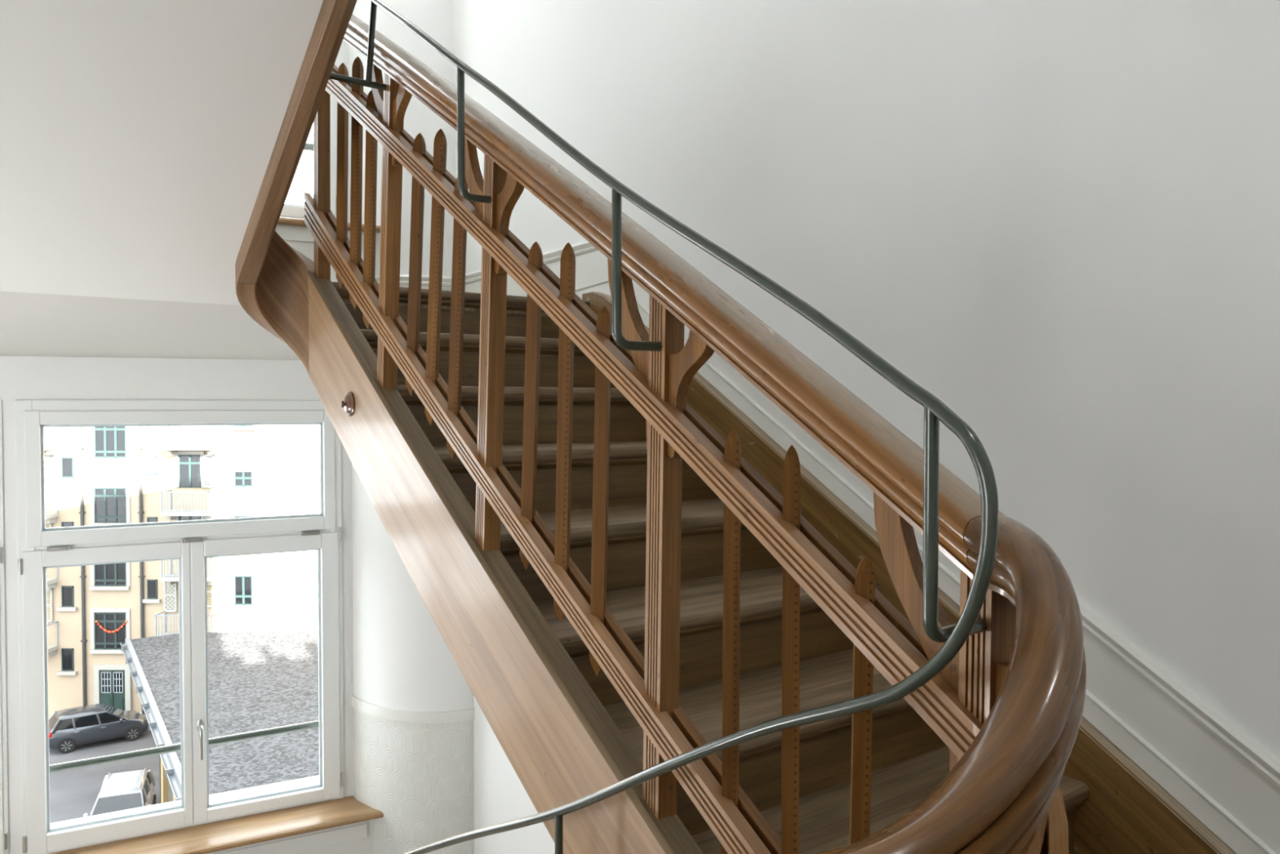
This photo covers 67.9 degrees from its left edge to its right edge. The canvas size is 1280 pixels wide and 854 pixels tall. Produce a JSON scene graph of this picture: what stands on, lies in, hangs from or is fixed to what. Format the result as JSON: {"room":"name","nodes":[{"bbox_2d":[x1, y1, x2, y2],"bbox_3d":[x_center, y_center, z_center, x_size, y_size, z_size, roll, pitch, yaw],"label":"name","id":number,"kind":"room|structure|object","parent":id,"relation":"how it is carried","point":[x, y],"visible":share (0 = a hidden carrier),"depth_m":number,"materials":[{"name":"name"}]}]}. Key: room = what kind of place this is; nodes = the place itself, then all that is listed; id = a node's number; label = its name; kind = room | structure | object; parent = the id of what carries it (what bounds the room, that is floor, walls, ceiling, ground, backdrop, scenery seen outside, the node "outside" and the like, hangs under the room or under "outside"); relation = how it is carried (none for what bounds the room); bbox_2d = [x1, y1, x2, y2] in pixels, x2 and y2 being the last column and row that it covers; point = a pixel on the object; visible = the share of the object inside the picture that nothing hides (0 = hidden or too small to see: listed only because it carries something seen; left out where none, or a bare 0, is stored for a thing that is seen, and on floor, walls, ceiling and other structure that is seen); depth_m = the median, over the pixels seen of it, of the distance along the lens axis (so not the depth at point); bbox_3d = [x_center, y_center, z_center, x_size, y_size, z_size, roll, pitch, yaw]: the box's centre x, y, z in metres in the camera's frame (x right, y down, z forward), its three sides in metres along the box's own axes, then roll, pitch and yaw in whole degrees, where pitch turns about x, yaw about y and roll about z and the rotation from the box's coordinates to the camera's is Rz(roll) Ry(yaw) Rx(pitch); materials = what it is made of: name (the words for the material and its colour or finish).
{"room":"stairwell","nodes":[
{"label":"stairwell","id":0,"kind":"room"},
{"bbox_2d":[0,291,300,359],"bbox_3d":[-2.235,-0.355,3.606,3.540,0.127,2.135,-1,2,-37],"label":"ceiling","id":1,"kind":"structure","parent":0,"point":[32,324],"depth_m":3.52,"materials":[{"name":"grey paint"}]},
{"bbox_2d":[0,0,323,305],"bbox_3d":[-0.859,-1.506,0.738,2.350,2.352,4.068,-1,2,-37],"label":"ceiling","id":2,"kind":"structure","parent":0,"point":[138,138],"depth_m":2.29,"materials":[{"name":"white paint"}]},
{"bbox_2d":[50,774,319,826],"bbox_3d":[-1.744,1.122,5.343,32.000,29.500,0.170,-1,2,-28],"label":"wall","id":3,"kind":"structure","parent":0,"point":[86,818],"depth_m":5.03,"materials":[{"name":"grey paint"}]},
{"bbox_2d":[0,40,354,853],"bbox_3d":[-2.942,-0.305,4.370,5.400,6.800,0.320,-1,2,-28],"label":"wall window","id":4,"kind":"structure","parent":3,"relation":"in","point":[21,377],"depth_m":4.50,"materials":[{"name":"white paint"}]},
{"bbox_2d":[0,400,8,853],"bbox_3d":[-3.442,1.119,4.028,1.658,2.470,0.706,-1,2,-28],"label":"window","id":5,"kind":"structure","parent":4,"relation":"attached to","point":[4,815],"depth_m":4.26,"materials":[{"name":"white paint"}]},
{"bbox_2d":[48,720,319,773],"bbox_3d":[-2.326,1.635,4.917,1.400,0.057,0.108,-1,2,-28],"label":"bar","id":6,"kind":"object","parent":4,"relation":"attached to","point":[55,767],"visible":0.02,"depth_m":4.82,"materials":[{"name":"grey metal"}]},
{"bbox_2d":[14,400,383,853],"bbox_3d":[-2.151,1.102,4.727,1.658,2.470,0.706,-1,2,-28],"label":"window","id":7,"kind":"structure","parent":4,"relation":"attached to","point":[338,824],"depth_m":4.61,"materials":[{"name":"white paint"}]},
{"bbox_2d":[24,409,335,551],"bbox_3d":[-2.185,0.238,4.624,1.345,0.638,0.272,-1,2,-37],"label":"window pane","id":8,"kind":"object","parent":7,"relation":"attached to","point":[220,531],"depth_m":4.56,"materials":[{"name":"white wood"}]},
{"bbox_2d":[303,142,313,151],"bbox_3d":[-2.326,-1.492,4.842,1.400,0.047,0.108,-1,2,-28],"label":"bar","id":9,"kind":"object","parent":4,"relation":"attached to","point":[308,146],"visible":0.02,"depth_m":5.09,"materials":[{"name":"grey metal"}]},
{"bbox_2d":[275,55,380,281],"bbox_3d":[-2.151,-1.887,4.655,1.658,2.470,0.706,-1,2,-28],"label":"window","id":10,"kind":"structure","parent":4,"relation":"attached to","point":[291,227],"depth_m":4.74,"materials":[{"name":"white paint"}]},
{"bbox_2d":[348,0,474,853],"bbox_3d":[-1.185,-0.319,4.952,0.518,6.800,0.765,-1,2,-37],"label":"wall","id":11,"kind":"structure","parent":0,"point":[402,660],"depth_m":4.78,"materials":[{"name":"white paint"}]},
{"bbox_2d":[374,275,451,290],"bbox_3d":[-2.341,-0.625,4.446,2.929,0.270,0.287,-1,1,-22],"label":"baseboard","id":12,"kind":"structure","parent":11,"relation":"attached to","point":[404,279],"depth_m":4.80,"materials":[{"name":"white paint"}]},
{"bbox_2d":[351,694,475,723],"bbox_3d":[-1.189,1.433,4.984,0.523,0.055,0.777,-1,2,-37],"label":"trim","id":13,"kind":"structure","parent":11,"relation":"on","point":[406,716],"depth_m":4.74,"materials":[{"name":"white paint"}]},
{"bbox_2d":[342,298,549,316],"bbox_3d":[-2.288,-0.458,3.726,3.600,0.068,2.475,-1,2,-37],"label":"floor","id":14,"kind":"structure","parent":0,"point":[345,301],"depth_m":3.43,"materials":[{"name":"brown wood"}]},
{"bbox_2d":[453,0,1279,853],"bbox_3d":[0.974,-0.258,2.406,0.555,6.800,7.100,-1,2,-37],"label":"wall","id":15,"kind":"structure","parent":0,"point":[1059,220],"depth_m":2.24,"materials":[{"name":"white paint"}]},
{"bbox_2d":[464,240,1279,853],"bbox_3d":[0.287,0.217,3.109,0.026,1.889,4.333,-1,2,-35],"label":"baseboard","id":16,"kind":"structure","parent":15,"relation":"attached to","point":[1225,778],"depth_m":2.01,"materials":[{"name":"white paint"}]},
{"bbox_3d":[-0.666,2.631,1.750,4.050,0.200,8.300,-1,2,-37],"label":"floor","id":17,"kind":"structure","parent":0,"visible":0},
{"bbox_2d":[235,0,1236,853],"bbox_3d":[0.365,0.008,1.847,1.481,5.475,3.797,-1,2,-37],"label":"staircase","id":18,"kind":"structure","parent":17,"relation":"on","point":[566,731],"depth_m":2.21,"materials":[{"name":"brown wood"}]},
{"bbox_2d":[341,391,355,416],"bbox_3d":[-0.805,-0.062,2.607,0.027,0.068,0.068,-1,2,-37],"label":"knob","id":19,"kind":"object","parent":18,"relation":"attached to","point":[348,403],"visible":1,"depth_m":2.60,"materials":[{"name":"brown"}]},
{"bbox_2d":[303,13,1086,853],"bbox_3d":[-0.396,-0.227,1.923,0.304,3.712,2.662,-1,2,-36],"label":"balustrade","id":20,"kind":"object","parent":18,"relation":"on","point":[1007,708],"visible":0.83,"depth_m":1.44,"materials":[{"name":"brown wood"}]},
{"bbox_2d":[328,0,998,853],"bbox_3d":[-0.400,-0.090,1.896,0.262,2.763,2.487,-1,2,-37],"label":"rail","id":21,"kind":"object","parent":20,"relation":"attached to","point":[954,636],"visible":1,"depth_m":1.11,"materials":[{"name":"grey metal"}]},
{"label":"outside","id":22,"kind":"structure","parent":0,"visible":0},
{"bbox_2d":[48,728,159,822],"bbox_3d":[-10.000,14.126,24.096,100.001,0.400,51.499,0,1,0],"label":"road","id":23,"kind":"structure","parent":22,"point":[73,793],"depth_m":37.41,"materials":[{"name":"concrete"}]},
{"bbox_2d":[48,703,148,753],"bbox_3d":[-23.363,12.763,40.910,3.973,1.530,2.022,-1,2,-37],"label":"car","id":24,"kind":"object","parent":23,"relation":"on","point":[69,727],"visible":0.91,"depth_m":40.23,"materials":[{"name":"grey paint"}]},
{"bbox_2d":[83,768,155,817],"bbox_3d":[-17.605,12.956,32.284,2.022,1.557,3.970,-1,1,-21],"label":"car","id":25,"kind":"object","parent":23,"relation":"on","point":[123,790],"visible":0.41,"depth_m":32.24,"materials":[{"name":"white paint"}]},
{"bbox_2d":[44,424,319,715],"bbox_3d":[-10.000,5.370,47.192,48.000,16.000,8.900,0,1,0],"label":"apartment building","id":26,"kind":"structure","parent":23,"relation":"on","point":[93,476],"depth_m":43.59,"materials":[{"name":"beige paint"}]},
{"bbox_2d":[44,456,53,489],"bbox_3d":[-27.110,2.110,43.478,0.454,1.542,0.050,0,1,0],"label":"shutter","id":27,"kind":"object","parent":26,"relation":"hanging from","point":[48,460],"depth_m":43.49,"materials":[{"name":"grey paint"}]},
{"bbox_2d":[46,588,53,621],"bbox_3d":[-27.182,8.168,43.623,0.419,1.515,0.050,0,1,0],"label":"shutter","id":28,"kind":"object","parent":26,"relation":"hanging from","point":[49,592],"depth_m":43.62,"materials":[{"name":"grey paint"}]},
{"bbox_2d":[101,671,111,693],"bbox_3d":[-24.526,11.732,43.674,0.445,0.966,0.020,0,1,0],"label":"grille","id":29,"kind":"object","parent":26,"relation":"attached to","point":[105,676],"depth_m":43.68,"materials":[{"name":"silver metal"}]},
{"bbox_2d":[95,620,127,632],"bbox_3d":[-24.268,9.168,43.642,1.472,0.596,0.110,0,1,0],"label":"fairy lights","id":30,"kind":"object","parent":26,"relation":"attached to","point":[96,621],"visible":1,"depth_m":43.61,"materials":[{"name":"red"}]},
{"bbox_2d":[112,671,123,693],"bbox_3d":[-23.977,11.732,43.674,0.445,0.966,0.020,0,1,0],"label":"grille","id":31,"kind":"object","parent":26,"relation":"attached to","point":[117,677],"depth_m":43.68,"materials":[{"name":"silver metal"}]},
{"bbox_2d":[163,581,177,612],"bbox_3d":[-21.549,7.706,43.612,0.570,1.552,0.050,0,1,0],"label":"shutter","id":32,"kind":"object","parent":26,"relation":"hanging from","point":[170,592],"depth_m":43.60,"materials":[{"name":"grey paint"}]},
{"bbox_2d":[202,454,213,487],"bbox_3d":[-19.759,2.019,43.476,0.497,1.505,0.050,0,1,0],"label":"shutter","id":33,"kind":"object","parent":26,"relation":"hanging from","point":[207,460],"depth_m":43.47,"materials":[{"name":"grey paint"}]},
{"bbox_2d":[206,583,213,607],"bbox_3d":[-19.764,7.559,43.609,0.389,1.403,0.050,0,1,0],"label":"shutter","id":34,"kind":"object","parent":26,"relation":"hanging from","point":[210,588],"depth_m":43.61,"materials":[{"name":"grey paint"}]},
{"bbox_2d":[120,630,319,803],"bbox_3d":[-4.080,11.291,32.633,22.250,4.860,29.668,-1,2,-32],"label":"roof","id":35,"kind":"object","parent":23,"relation":"on","point":[258,680],"visible":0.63,"depth_m":31.00,"materials":[{"name":"tile"}]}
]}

